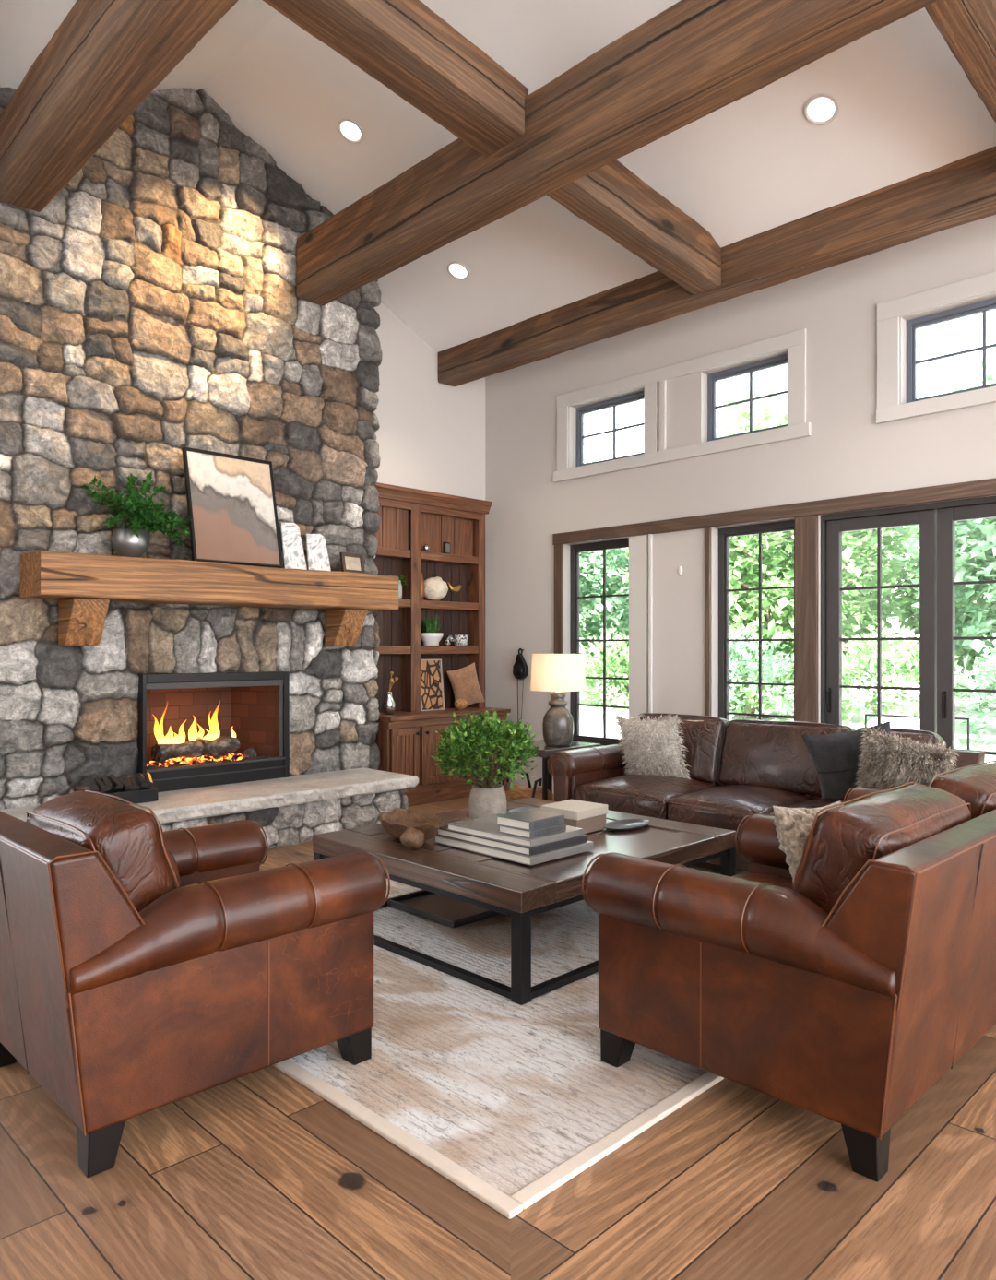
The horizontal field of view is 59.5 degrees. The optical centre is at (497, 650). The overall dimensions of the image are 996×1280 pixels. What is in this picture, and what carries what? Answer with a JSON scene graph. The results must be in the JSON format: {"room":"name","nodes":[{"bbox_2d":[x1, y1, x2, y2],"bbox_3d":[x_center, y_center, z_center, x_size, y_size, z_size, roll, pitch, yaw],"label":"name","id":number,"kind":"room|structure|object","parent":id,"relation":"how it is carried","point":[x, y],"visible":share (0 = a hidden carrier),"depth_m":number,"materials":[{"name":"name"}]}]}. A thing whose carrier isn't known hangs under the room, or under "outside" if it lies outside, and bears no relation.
{"room":"living room","nodes":[
{"label":"living room","id":0,"kind":"room"},
{"bbox_2d":[373,302,485,500],"bbox_3d":[-0.882,-1.064,8.389,1.970,4.888,0.150,0,0,-45],"label":"wall","id":1,"kind":"structure","parent":0,"point":[431,433],"depth_m":8.45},
{"bbox_2d":[420,633,443,645],"bbox_3d":[-0.642,-0.101,8.353,0.236,0.120,0.236,0,0,-45],"label":"footed bowl","id":2,"kind":"object","parent":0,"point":[428,639],"depth_m":8.28,"materials":[{"name":"white ceramic"}]},
{"bbox_2d":[0,787,995,1279],"bbox_3d":[0.810,1.440,2.002,8.570,0.120,11.700,0,0,-45],"label":"floor","id":3,"kind":"structure","parent":0,"point":[256,1175],"depth_m":2.18,"materials":[{"name":"brown wood"}]},
{"bbox_2d":[0,789,390,1177],"bbox_3d":[-1.082,0.922,2.899,1.059,0.916,1.028,0,0,-45],"label":"leather armchair","id":4,"kind":"object","parent":3,"relation":"on","point":[144,968],"visible":1,"depth_m":2.51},
{"bbox_2d":[25,791,181,912],"bbox_3d":[-1.235,0.703,2.747,0.592,0.488,0.298,0,15,45],"label":"cushion","id":5,"kind":"object","parent":4,"relation":"on","point":[129,838],"depth_m":2.55,"materials":[{"name":"leather"}]},
{"bbox_2d":[0,87,418,849],"bbox_3d":[-2.635,-1.379,5.885,4.753,5.518,1.434,0,0,-45],"label":"fireplace","id":6,"kind":"object","parent":3,"relation":"on","point":[151,310],"visible":0.6,"depth_m":6.21,"materials":[{"name":"stone"}]},
{"bbox_2d":[78,771,158,804],"bbox_3d":[-2.478,0.899,5.685,0.455,0.188,0.260,0,0,-45],"label":"box","id":7,"kind":"object","parent":6,"relation":"on","point":[137,788],"visible":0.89,"depth_m":5.63,"materials":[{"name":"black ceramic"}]},
{"bbox_2d":[0,0,237,212],"bbox_3d":[-0.052,-3.019,2.485,0.322,0.408,8.600,0,0,-45],"label":"ceiling beam","id":8,"kind":"structure","parent":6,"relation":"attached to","point":[105,57],"depth_m":4.44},
{"bbox_2d":[20,549,398,646],"bbox_3d":[-1.922,-0.320,6.335,2.720,0.581,0.409,0,0,-45],"label":"mantel shelf","id":9,"kind":"object","parent":6,"relation":"attached to","point":[86,583],"visible":1,"depth_m":5.89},
{"bbox_2d":[80,470,191,557],"bbox_3d":[-2.395,-0.913,5.855,0.685,0.613,0.724,0,0,-45],"label":"plant","id":10,"kind":"object","parent":9,"relation":"on","point":[130,539],"visible":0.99,"depth_m":5.74,"materials":[{"name":"green plant"}]},
{"bbox_2d":[181,446,283,568],"bbox_3d":[-1.910,-1.019,6.302,0.690,0.814,0.197,0,0,-45],"label":"abstract painting","id":11,"kind":"object","parent":9,"relation":"on","point":[231,505],"visible":0.92,"depth_m":6.28,"materials":[{"name":"fabric"}]},
{"bbox_2d":[280,522,307,569],"bbox_3d":[-1.579,-0.800,6.697,0.100,0.372,0.200,0,0,42],"label":"marble slab","id":12,"kind":"object","parent":9,"relation":"on","point":[293,555],"visible":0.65,"depth_m":6.69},
{"bbox_2d":[306,533,331,570],"bbox_3d":[-1.419,-0.766,6.845,0.200,0.304,0.084,0,0,-43],"label":"marble slab","id":13,"kind":"object","parent":9,"relation":"on","point":[317,556],"visible":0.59,"depth_m":6.83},
{"bbox_2d":[339,551,365,573],"bbox_3d":[-1.172,-0.697,7.026,0.054,0.171,0.230,0,0,38],"label":"photo frame","id":14,"kind":"object","parent":9,"relation":"on","point":[351,562],"visible":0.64,"depth_m":7.02,"materials":[{"name":"brown wood"}]},
{"bbox_2d":[344,556,361,570],"bbox_3d":[-1.176,-0.696,7.029,0.012,0.110,0.170,-13,-8,38],"label":"picture","id":15,"kind":"object","parent":14,"relation":"attached to","point":[351,562],"depth_m":7.03},
{"bbox_2d":[137,671,289,792],"bbox_3d":[-2.251,0.581,6.635,1.154,0.829,0.612,0,0,-45],"label":"fireplace insert","id":16,"kind":"object","parent":6,"relation":"in","point":[256,705],"visible":0.83,"depth_m":6.76,"materials":[{"name":"black metal"}]},
{"bbox_2d":[146,753,244,767],"bbox_3d":[-2.290,0.823,6.573,0.806,0.085,0.345,0,0,-43],"label":"bed","id":17,"kind":"object","parent":16,"relation":"on","point":[237,756],"visible":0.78,"depth_m":6.47,"materials":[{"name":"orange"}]},
{"bbox_2d":[153,740,203,761],"bbox_3d":[-2.324,0.738,6.414,0.130,0.133,0.381,0,1,42],"label":"log","id":18,"kind":"object","parent":17,"relation":"on","point":[191,749],"visible":0.97,"depth_m":6.35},
{"bbox_2d":[154,714,236,744],"bbox_3d":[-2.272,0.540,6.549,0.661,0.330,0.107,0,0,-41],"label":"fire","id":19,"kind":"object","parent":18,"relation":"on","point":[214,732],"visible":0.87,"depth_m":6.49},
{"bbox_2d":[197,735,239,756],"bbox_3d":[-2.129,0.733,6.628,0.149,0.147,0.326,0,0,35],"label":"log","id":20,"kind":"object","parent":17,"relation":"on","point":[224,745],"visible":0.9,"depth_m":6.60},
{"bbox_2d":[296,0,938,306],"bbox_3d":[1.502,-3.037,3.978,0.275,0.484,8.530,0,0,-45],"label":"ceiling beam","id":21,"kind":"structure","parent":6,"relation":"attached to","point":[693,59],"depth_m":4.82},
{"bbox_2d":[262,0,528,156],"bbox_3d":[-0.613,-3.291,4.621,1.902,0.498,0.349,0,0,-45],"label":"ceiling beam","id":22,"kind":"structure","parent":21,"relation":"attached to","point":[404,45],"depth_m":4.71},
{"bbox_2d":[373,482,510,806],"bbox_3d":[-0.590,-0.052,8.216,1.480,2.865,0.609,0,0,-45],"label":"bookcase","id":23,"kind":"object","parent":3,"relation":"on","point":[410,519],"visible":0.59,"depth_m":8.17,"materials":[{"name":"brown wood"}]},
{"bbox_2d":[381,671,398,714],"bbox_3d":[-0.973,0.381,7.805,0.124,0.386,0.143,0,0,22],"label":"vase","id":24,"kind":"object","parent":23,"relation":"on","point":[388,705],"visible":1,"depth_m":7.76,"materials":[{"name":"silver metal"}]},
{"bbox_2d":[420,615,443,645],"bbox_3d":[-0.643,-0.195,8.352,0.249,0.308,0.236,0,0,-45],"label":"planter","id":25,"kind":"object","parent":23,"relation":"on","point":[430,637],"visible":0.91,"depth_m":8.29,"materials":[{"name":"ceramic"}]},
{"bbox_2d":[420,659,444,711],"bbox_3d":[-0.643,0.330,8.318,0.300,0.489,0.075,0,0,-45],"label":"picture","id":26,"kind":"object","parent":23,"relation":"on","point":[432,684],"visible":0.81,"depth_m":8.33},
{"bbox_2d":[424,575,448,601],"bbox_3d":[-0.605,-0.590,8.356,0.262,0.254,0.261,0,0,0],"label":"cream geode","id":27,"kind":"object","parent":23,"relation":"on","point":[435,588],"visible":0.94,"depth_m":8.27},
{"bbox_2d":[378,707,510,721],"bbox_3d":[-0.579,0.595,8.204,1.480,0.040,0.520,0,0,-45],"label":"countertop","id":28,"kind":"structure","parent":23,"relation":"on","point":[397,716],"depth_m":8.00,"materials":[{"name":"brown wood"}]},
{"bbox_2d":[446,662,485,705],"bbox_3d":[-0.316,0.359,8.578,0.412,0.484,0.134,0,0,-21],"label":"pillow","id":29,"kind":"object","parent":23,"relation":"on","point":[464,681],"visible":0.91,"depth_m":8.53,"materials":[{"name":"beige fabric"}]},
{"bbox_2d":[272,865,723,1219],"bbox_3d":[0.097,1.371,4.341,3.245,0.018,3.075,0,0,-45],"label":"area rug","id":30,"kind":"object","parent":3,"relation":"on","point":[507,1101],"visible":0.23,"depth_m":2.84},
{"bbox_2d":[386,889,501,927],"bbox_3d":[-0.267,1.345,4.597,0.400,0.035,0.540,0,0,-45],"label":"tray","id":31,"kind":"object","parent":30,"relation":"on","point":[447,911],"visible":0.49,"depth_m":4.55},
{"bbox_2d":[312,797,735,1005],"bbox_3d":[0.146,1.147,4.423,1.600,0.439,1.450,0,0,-45],"label":"coffee table","id":32,"kind":"object","parent":30,"relation":"on","point":[519,891],"visible":0.52,"depth_m":3.82,"materials":[{"name":"brown wood"}]},
{"bbox_2d":[379,807,441,841],"bbox_3d":[-0.432,0.863,4.289,0.256,0.128,0.569,0,0,-25],"label":"bowl","id":33,"kind":"object","parent":32,"relation":"on","point":[395,823],"visible":0.71,"depth_m":4.33,"materials":[{"name":"brown wood"}]},
{"bbox_2d":[400,827,424,850],"bbox_3d":[-0.396,0.877,4.055,0.120,0.106,0.111,0,0,-45],"label":"decorative ball","id":34,"kind":"object","parent":32,"relation":"on","point":[411,838],"visible":1,"depth_m":4.02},
{"bbox_2d":[430,707,539,818],"bbox_3d":[-0.064,0.612,4.562,0.578,0.630,0.579,0,0,-1],"label":"potted shrub","id":35,"kind":"object","parent":32,"relation":"on","point":[486,798],"visible":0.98,"depth_m":4.48,"materials":[{"name":"green plant"}]},
{"bbox_2d":[468,783,506,818],"bbox_3d":[-0.054,0.820,4.568,0.201,0.215,0.200,0,0,-45],"label":"clay pot","id":36,"kind":"object","parent":35,"relation":"on","point":[485,800],"depth_m":4.49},
{"bbox_2d":[434,834,593,865],"bbox_3d":[0.068,0.909,4.126,0.430,0.036,0.640,0,0,-45],"label":"book","id":37,"kind":"object","parent":32,"relation":"on","point":[588,846],"visible":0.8,"depth_m":3.92,"materials":[{"name":"paper"}]},
{"bbox_2d":[437,825,587,855],"bbox_3d":[0.059,0.873,4.120,0.390,0.034,0.615,0,0,-45],"label":"book","id":38,"kind":"object","parent":37,"relation":"on","point":[443,831],"visible":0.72,"depth_m":3.94,"materials":[{"name":"paper"}]},
{"bbox_2d":[447,813,583,847],"bbox_3d":[0.076,0.840,4.092,0.540,0.030,0.365,0,0,44],"label":"book","id":39,"kind":"object","parent":38,"relation":"on","point":[484,826],"visible":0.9,"depth_m":3.99,"materials":[{"name":"paper"}]},
{"bbox_2d":[497,823,566,839],"bbox_3d":[0.156,0.807,3.958,0.240,0.034,0.203,0,0,-45],"label":"book","id":40,"kind":"object","parent":39,"relation":"on","point":[561,827],"visible":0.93,"depth_m":3.88,"materials":[{"name":"paper"}]},
{"bbox_2d":[496,808,564,830],"bbox_3d":[0.148,0.769,3.960,0.208,0.040,0.240,0,0,43],"label":"book","id":41,"kind":"object","parent":40,"relation":"on","point":[530,819],"visible":1,"depth_m":3.91,"materials":[{"name":"paper"}]},
{"bbox_2d":[540,799,607,833],"bbox_3d":[0.394,0.865,4.513,0.244,0.125,0.264,0,0,43],"label":"box","id":42,"kind":"object","parent":32,"relation":"on","point":[589,816],"visible":0.77,"depth_m":4.44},
{"bbox_2d":[604,818,650,829],"bbox_3d":[0.681,0.920,4.594,0.329,0.012,0.183,0,0,-45],"label":"oval tray","id":43,"kind":"object","parent":32,"relation":"on","point":[626,823],"visible":0.99,"depth_m":4.61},
{"bbox_2d":[502,772,542,797],"bbox_3d":[0.265,1.190,6.915,0.344,0.397,0.443,0,0,39],"label":"log holder","id":44,"kind":"object","parent":3,"relation":"on","point":[526,774],"visible":0.23,"depth_m":6.73,"materials":[{"name":"black metal"}]},
{"bbox_3d":[0.316,1.272,6.965,0.176,0.166,0.360,0,0,-45],"label":"log","id":45,"kind":"object","parent":44,"relation":"in","visible":0},
{"bbox_2d":[509,783,553,800],"bbox_3d":[0.258,1.152,6.907,0.153,0.157,0.360,0,0,-45],"label":"log","id":46,"kind":"object","parent":45,"relation":"on","point":[519,791],"visible":0.52,"depth_m":6.89,"materials":[{"name":"brown wood"}]},
{"bbox_2d":[494,739,600,800],"bbox_3d":[0.385,1.055,6.766,0.640,0.650,0.540,0,0,-45],"label":"side table","id":47,"kind":"object","parent":3,"relation":"on","point":[544,751],"visible":0.41,"depth_m":6.53,"materials":[{"name":"black metal"}]},
{"bbox_2d":[530,653,585,746],"bbox_3d":[0.462,0.379,6.702,0.424,0.700,0.424,0,0,-45],"label":"table lamp","id":48,"kind":"object","parent":47,"relation":"on","point":[557,674],"visible":1,"depth_m":6.58,"materials":[{"name":"fabric"}]},
{"bbox_2d":[547,712,986,871],"bbox_3d":[1.587,0.914,5.472,1.077,0.931,2.508,0,0,-45],"label":"leather sofa","id":49,"kind":"object","parent":3,"relation":"on","point":[740,768],"visible":0.44,"depth_m":5.54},
{"bbox_2d":[574,774,722,819],"bbox_3d":[1.035,0.996,5.855,0.818,0.286,0.732,0,0,-45],"label":"seat cushion","id":50,"kind":"object","parent":49,"relation":"on","point":[645,795],"depth_m":5.63,"materials":[{"name":"leather"}]},
{"bbox_2d":[614,713,691,779],"bbox_3d":[1.061,0.698,5.990,0.581,0.550,0.266,0,0,39],"label":"throw pillow","id":51,"kind":"object","parent":49,"relation":"on","point":[651,747],"visible":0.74,"depth_m":5.90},
{"bbox_2d":[638,712,729,784],"bbox_3d":[1.293,0.699,6.125,0.732,0.496,0.304,0,-15,45],"label":"cushion","id":52,"kind":"object","parent":49,"relation":"on","point":[704,740],"depth_m":5.87,"materials":[{"name":"leather"}]},
{"bbox_2d":[667,784,812,841],"bbox_3d":[1.525,0.995,5.361,0.817,0.290,0.642,0,0,-45],"label":"seat cushion","id":53,"kind":"object","parent":49,"relation":"on","point":[724,806],"depth_m":5.17,"materials":[{"name":"leather"}]},
{"bbox_2d":[718,719,855,798],"bbox_3d":[1.853,0.700,5.560,0.882,0.493,0.300,0,-15,45],"label":"cushion","id":54,"kind":"object","parent":49,"relation":"on","point":[772,754],"depth_m":5.51,"materials":[{"name":"leather"}]},
{"bbox_2d":[768,797,845,816],"bbox_3d":[1.992,0.995,4.895,0.814,0.286,0.662,0,0,-45],"label":"seat cushion","id":55,"kind":"object","parent":49,"relation":"on","point":[812,802],"depth_m":4.95,"materials":[{"name":"leather"}]},
{"bbox_2d":[801,721,890,798],"bbox_3d":[2.039,0.670,4.969,0.572,0.560,0.226,0,0,28],"label":"throw pillow","id":56,"kind":"object","parent":49,"relation":"on","point":[835,758],"visible":0.5,"depth_m":4.94,"materials":[{"name":"grey fabric"}]},
{"bbox_2d":[860,727,946,747],"bbox_3d":[2.324,0.698,5.084,0.482,0.498,0.298,0,-15,45],"label":"cushion","id":57,"kind":"object","parent":49,"relation":"on","point":[925,736],"depth_m":4.95,"materials":[{"name":"leather"}]},
{"bbox_2d":[853,724,959,790],"bbox_3d":[2.171,0.696,4.690,0.597,0.587,0.304,0,0,37],"label":"throw pillow","id":58,"kind":"object","parent":49,"relation":"on","point":[888,763],"visible":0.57,"depth_m":4.60,"materials":[{"name":"brown fur"}]},
{"bbox_2d":[581,760,995,1181],"bbox_3d":[1.437,0.919,3.315,2.258,0.922,1.059,0,0,-45],"label":"armchair","id":59,"kind":"object","parent":3,"relation":"on","point":[843,992],"visible":0.98,"depth_m":2.51,"materials":[{"name":"leather"}]},
{"bbox_2d":[730,872,793,889],"bbox_3d":[0.992,0.995,3.060,0.812,0.241,0.777,0,0,-45],"label":"seat cushion","id":60,"kind":"object","parent":59,"relation":"on","point":[778,879],"depth_m":3.42,"materials":[{"name":"leather"}]},
{"bbox_2d":[772,800,843,883],"bbox_3d":[1.104,0.715,2.918,0.445,0.412,0.244,0,0,-39],"label":"throw pillow","id":61,"kind":"object","parent":59,"relation":"on","point":[793,825],"visible":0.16,"depth_m":2.84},
{"bbox_2d":[792,783,971,915],"bbox_3d":[1.241,0.703,2.817,0.812,0.489,0.299,0,15,-45],"label":"cushion","id":62,"kind":"object","parent":59,"relation":"on","point":[840,840],"depth_m":2.56,"materials":[{"name":"leather"}]},
{"bbox_2d":[927,761,995,818],"bbox_3d":[1.927,0.704,3.495,0.842,0.483,0.300,0,15,-45],"label":"cushion","id":63,"kind":"object","parent":59,"relation":"on","point":[975,784],"depth_m":3.20,"materials":[{"name":"leather"}]},
{"bbox_2d":[0,0,995,352],"bbox_3d":[0.863,-3.003,2.090,8.770,2.443,11.750,0,0,-45],"label":"ceiling","id":64,"kind":"structure","parent":0,"point":[754,164],"depth_m":5.78,"materials":[{"name":"paint"}]},
{"bbox_2d":[337,118,364,143],"bbox_3d":[-1.069,-3.767,6.323,0.183,0.088,0.196,0,0,-45],"label":"recessed light","id":65,"kind":"object","parent":64,"relation":"in","point":[349,130],"visible":1,"depth_m":6.32,"materials":[{"name":"white paint"}]},
{"bbox_2d":[447,261,469,280],"bbox_3d":[-0.337,-3.209,7.374,0.183,0.088,0.196,0,0,-45],"label":"recessed light","id":66,"kind":"object","parent":64,"relation":"in","point":[457,270],"visible":1,"depth_m":7.37,"materials":[{"name":"white paint"}]},
{"bbox_2d":[546,159,721,295],"bbox_3d":[0.969,-2.896,5.874,1.653,0.495,0.244,0,0,-44],"label":"ceiling beam","id":67,"kind":"structure","parent":64,"relation":"attached to","point":[610,198],"depth_m":5.78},
{"bbox_2d":[438,145,995,386],"bbox_3d":[2.837,-2.817,5.276,0.243,0.386,9.490,0,0,-45],"label":"ceiling beam","id":68,"kind":"structure","parent":64,"relation":"attached to","point":[962,191],"depth_m":6.11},
{"bbox_2d":[804,94,839,125],"bbox_3d":[1.911,-3.196,5.153,0.183,0.088,0.196,0,0,-45],"label":"recessed light","id":69,"kind":"object","parent":64,"relation":"in","point":[821,109],"visible":1,"depth_m":5.15,"materials":[{"name":"white paint"}]},
{"bbox_2d":[924,0,995,122],"bbox_3d":[2.528,-2.912,4.300,1.647,0.466,0.259,0,0,-45],"label":"ceiling beam","id":70,"kind":"structure","parent":64,"relation":"attached to","point":[967,28],"depth_m":3.96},
{"bbox_2d":[485,214,995,779],"bbox_3d":[3.916,-0.732,5.086,0.215,4.224,11.700,0,0,-45],"label":"wall","id":71,"kind":"structure","parent":0,"point":[847,453],"depth_m":7.24,"materials":[{"name":"paint"}]},
{"bbox_2d":[512,648,528,722],"bbox_3d":[0.227,0.515,8.610,0.086,1.070,0.170,0,0,-45],"label":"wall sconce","id":72,"kind":"object","parent":71,"relation":"attached to","point":[520,669],"visible":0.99,"depth_m":8.58,"materials":[{"name":"black metal"}]},
{"bbox_2d":[507,773,553,794],"bbox_3d":[1.060,1.310,7.817,0.020,0.140,3.380,0,0,-45],"label":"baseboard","id":73,"kind":"structure","parent":71,"relation":"attached to","point":[519,781],"depth_m":8.61,"materials":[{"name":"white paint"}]},
{"bbox_2d":[554,544,563,653],"bbox_3d":[0.577,0.138,8.296,0.030,2.285,0.100,0,0,-45],"label":"trim","id":74,"kind":"structure","parent":71,"relation":"attached to","point":[559,548],"depth_m":8.27,"materials":[{"name":"brown wood"}]},
{"bbox_2d":[569,538,628,745],"bbox_3d":[0.987,-0.062,8.089,0.070,1.885,0.770,0,0,-45],"label":"window","id":75,"kind":"structure","parent":71,"relation":"in","point":[574,550],"depth_m":8.23,"materials":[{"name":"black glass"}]},
{"bbox_2d":[576,391,643,466],"bbox_3d":[1.068,-2.005,8.008,0.070,0.590,0.860,0,0,-45],"label":"window","id":76,"kind":"structure","parent":71,"relation":"in","point":[613,403],"depth_m":8.08,"materials":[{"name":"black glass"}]},
{"bbox_2d":[628,534,648,719],"bbox_3d":[1.231,0.128,7.645,0.020,2.265,0.195,0,0,-45],"label":"trim","id":77,"kind":"structure","parent":71,"relation":"attached to","point":[638,545],"depth_m":7.63,"materials":[{"name":"white paint"}]},
{"bbox_2d":[648,533,652,712],"bbox_3d":[1.321,0.128,7.547,0.030,2.265,0.030,0,0,-45],"label":"trim","id":78,"kind":"structure","parent":71,"relation":"attached to","point":[650,536],"depth_m":7.53,"materials":[{"name":"white paint"}]},
{"bbox_2d":[557,343,805,471],"bbox_3d":[1.438,-2.005,7.431,0.028,0.600,2.480,0,0,-45],"label":"trim","id":79,"kind":"structure","parent":71,"relation":"attached to","point":[797,354],"depth_m":7.45,"materials":[{"name":"white paint"}]},
{"bbox_2d":[557,328,805,408],"bbox_3d":[1.440,-2.362,7.434,0.020,0.115,2.480,0,0,-45],"label":"trim","id":80,"kind":"structure","parent":71,"relation":"attached to","point":[780,342],"depth_m":7.27,"materials":[{"name":"white paint"}]},
{"bbox_2d":[552,422,811,482],"bbox_3d":[1.435,-1.655,7.428,0.035,0.100,2.560,0,0,-45],"label":"trim","id":81,"kind":"structure","parent":71,"relation":"attached to","point":[802,430],"depth_m":7.24,"materials":[{"name":"white paint"}]},
{"bbox_2d":[705,527,711,716],"bbox_3d":[1.722,0.128,7.143,0.030,2.265,0.040,0,0,-45],"label":"trim","id":82,"kind":"structure","parent":71,"relation":"attached to","point":[707,529],"depth_m":7.13,"materials":[{"name":"brown wood"}]},
{"bbox_2d":[707,354,787,441],"bbox_3d":[2.040,-2.005,7.029,0.070,0.590,0.760,0,0,-45],"label":"window","id":83,"kind":"structure","parent":71,"relation":"in","point":[712,378],"depth_m":7.09,"materials":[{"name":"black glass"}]},
{"bbox_2d":[718,520,794,721],"bbox_3d":[2.096,-0.062,6.972,0.070,1.885,0.720,0,0,-45],"label":"window","id":84,"kind":"structure","parent":71,"relation":"in","point":[725,533],"depth_m":7.12,"materials":[{"name":"black metal"}]},
{"bbox_2d":[552,477,995,545],"bbox_3d":[2.168,-1.058,6.690,0.035,0.105,4.640,0,0,-45],"label":"trim","id":85,"kind":"structure","parent":71,"relation":"attached to","point":[980,488],"depth_m":6.58,"materials":[{"name":"brown wood"}]},
{"bbox_2d":[794,514,817,722],"bbox_3d":[2.316,0.188,6.545,0.030,2.385,0.175,0,0,-45],"label":"trim","id":86,"kind":"structure","parent":71,"relation":"attached to","point":[806,527],"depth_m":6.53,"materials":[{"name":"brown wood"}]},
{"bbox_2d":[826,509,936,733],"bbox_3d":[2.725,0.203,6.246,0.101,2.335,0.767,0,0,-45],"label":"door","id":87,"kind":"structure","parent":71,"relation":"in","point":[927,519],"depth_m":6.25,"materials":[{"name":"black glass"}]},
{"bbox_2d":[820,495,995,723],"bbox_3d":[3.023,0.188,5.975,0.130,2.385,1.620,0,0,-45],"label":"trim","id":88,"kind":"structure","parent":71,"relation":"attached to","point":[989,499],"depth_m":6.48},
{"bbox_2d":[876,385,995,423],"bbox_3d":[3.154,-1.655,5.697,0.035,0.100,1.340,0,0,-45],"label":"trim","id":89,"kind":"structure","parent":71,"relation":"attached to","point":[988,395],"depth_m":5.87,"materials":[{"name":"white paint"}]},
{"bbox_2d":[877,271,995,408],"bbox_3d":[3.160,-2.078,5.702,0.020,0.745,1.340,0,0,-45],"label":"trim","id":90,"kind":"structure","parent":71,"relation":"attached to","point":[888,313],"depth_m":6.08,"materials":[{"name":"white paint"}]},
{"bbox_2d":[906,297,995,402],"bbox_3d":[3.245,-2.015,5.815,0.070,0.610,0.980,0,0,-45],"label":"window","id":91,"kind":"structure","parent":71,"relation":"in","point":[984,306],"depth_m":5.99,"materials":[{"name":"black metal"}]},
{"bbox_2d":[936,502,995,755],"bbox_3d":[3.274,0.203,5.693,0.101,2.335,0.767,0,0,-45],"label":"door","id":92,"kind":"structure","parent":71,"relation":"in","point":[946,517],"depth_m":5.91,"materials":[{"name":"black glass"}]},
{"label":"outside","id":93,"kind":"structure","parent":0,"visible":0},
{"bbox_2d":[579,670,995,761],"bbox_3d":[22.402,1.580,36.337,57.000,0.200,120.000,0,0,-45],"label":"ground","id":94,"kind":"structure","parent":93,"point":[592,717],"depth_m":20.42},
{"bbox_2d":[579,438,628,689],"bbox_3d":[1.213,-2.245,23.451,6.010,7.652,6.008,0,0,-10],"label":"leafy tree","id":95,"kind":"object","parent":94,"relation":"on","point":[591,562],"visible":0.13,"depth_m":22.13,"materials":[{"name":"green plant"}]},
{"bbox_2d":[579,547,628,692],"bbox_3d":[4.418,-2.153,30.254,6.391,7.667,6.493,0,0,-31],"label":"leafy tree","id":96,"kind":"object","parent":94,"relation":"on","point":[625,553],"visible":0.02,"depth_m":29.11,"materials":[{"name":"green plant"}]},
{"bbox_2d":[580,620,628,714],"bbox_3d":[2.627,0.416,18.183,2.304,2.125,2.683,0,0,-45],"label":"shrub","id":97,"kind":"object","parent":94,"relation":"on","point":[611,665],"visible":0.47,"depth_m":18.06,"materials":[{"name":"green plant"}]},
{"bbox_2d":[728,619,794,721],"bbox_3d":[4.381,0.470,15.893,2.169,2.027,2.584,0,0,-29],"label":"shrub","id":98,"kind":"object","parent":94,"relation":"on","point":[768,664],"visible":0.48,"depth_m":15.46,"materials":[{"name":"green plant"}]},
{"bbox_2d":[616,385,919,719],"bbox_3d":[5.774,-2.060,19.061,6.275,7.305,6.326,0,0,1],"label":"leafy tree","id":99,"kind":"object","parent":94,"relation":"on","point":[740,616],"visible":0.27,"depth_m":17.55,"materials":[{"name":"green plant"}]},
{"bbox_2d":[729,529,903,696],"bbox_3d":[8.494,-2.404,25.867,6.958,8.036,6.902,0,0,1],"label":"leafy tree","id":100,"kind":"object","parent":94,"relation":"on","point":[862,536],"visible":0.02,"depth_m":24.41,"materials":[{"name":"green plant"}]},
{"bbox_2d":[841,619,968,730],"bbox_3d":[6.394,0.496,14.381,2.550,1.975,2.254,0,0,39],"label":"shrub","id":101,"kind":"object","parent":94,"relation":"on","point":[865,660],"visible":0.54,"depth_m":14.13,"materials":[{"name":"green plant"}]},
{"bbox_2d":[869,518,995,707],"bbox_3d":[12.715,-2.300,21.812,6.657,7.987,6.763,0,0,33],"label":"leafy tree","id":102,"kind":"object","parent":94,"relation":"on","point":[906,600],"visible":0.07,"depth_m":21.79,"materials":[{"name":"green plant"}]},
{"bbox_2d":[889,351,995,701],"bbox_3d":[10.052,-2.436,14.755,6.326,8.055,6.324,0,0,19],"label":"leafy tree","id":103,"kind":"object","parent":94,"relation":"on","point":[965,553],"visible":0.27,"depth_m":14.72,"materials":[{"name":"green plant"}]},
{"bbox_2d":[955,632,995,749],"bbox_3d":[7.794,0.514,12.428,2.278,1.988,2.621,0,0,-45],"label":"shrub","id":104,"kind":"object","parent":94,"relation":"on","point":[990,679],"visible":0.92,"depth_m":12.62,"materials":[{"name":"green plant"}]},
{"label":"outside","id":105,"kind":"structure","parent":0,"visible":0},
{"bbox_2d":[579,727,994,764],"bbox_3d":[1.634,1.565,12.192,6.500,0.130,75.000,0,0,-45],"label":"patio","id":106,"kind":"structure","parent":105,"point":[584,731],"depth_m":15.84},
{"bbox_2d":[606,711,628,738],"bbox_3d":[2.231,1.337,14.198,0.925,0.727,0.919,0,0,10],"label":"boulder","id":107,"kind":"object","parent":106,"relation":"on","point":[611,728],"visible":0.15,"depth_m":14.14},
{"bbox_2d":[864,712,959,748],"bbox_3d":[5.152,1.290,11.008,1.240,0.988,1.277,0,0,-45],"label":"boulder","id":108,"kind":"object","parent":106,"relation":"on","point":[913,723],"visible":0.11,"depth_m":10.79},
{"bbox_2d":[865,713,970,749],"bbox_3d":[3.911,1.045,8.074,0.867,0.909,0.564,0,0,34],"label":"patio chair","id":109,"kind":"object","parent":106,"relation":"on","point":[866,715],"visible":0.16,"depth_m":7.84,"materials":[{"name":"black metal"}]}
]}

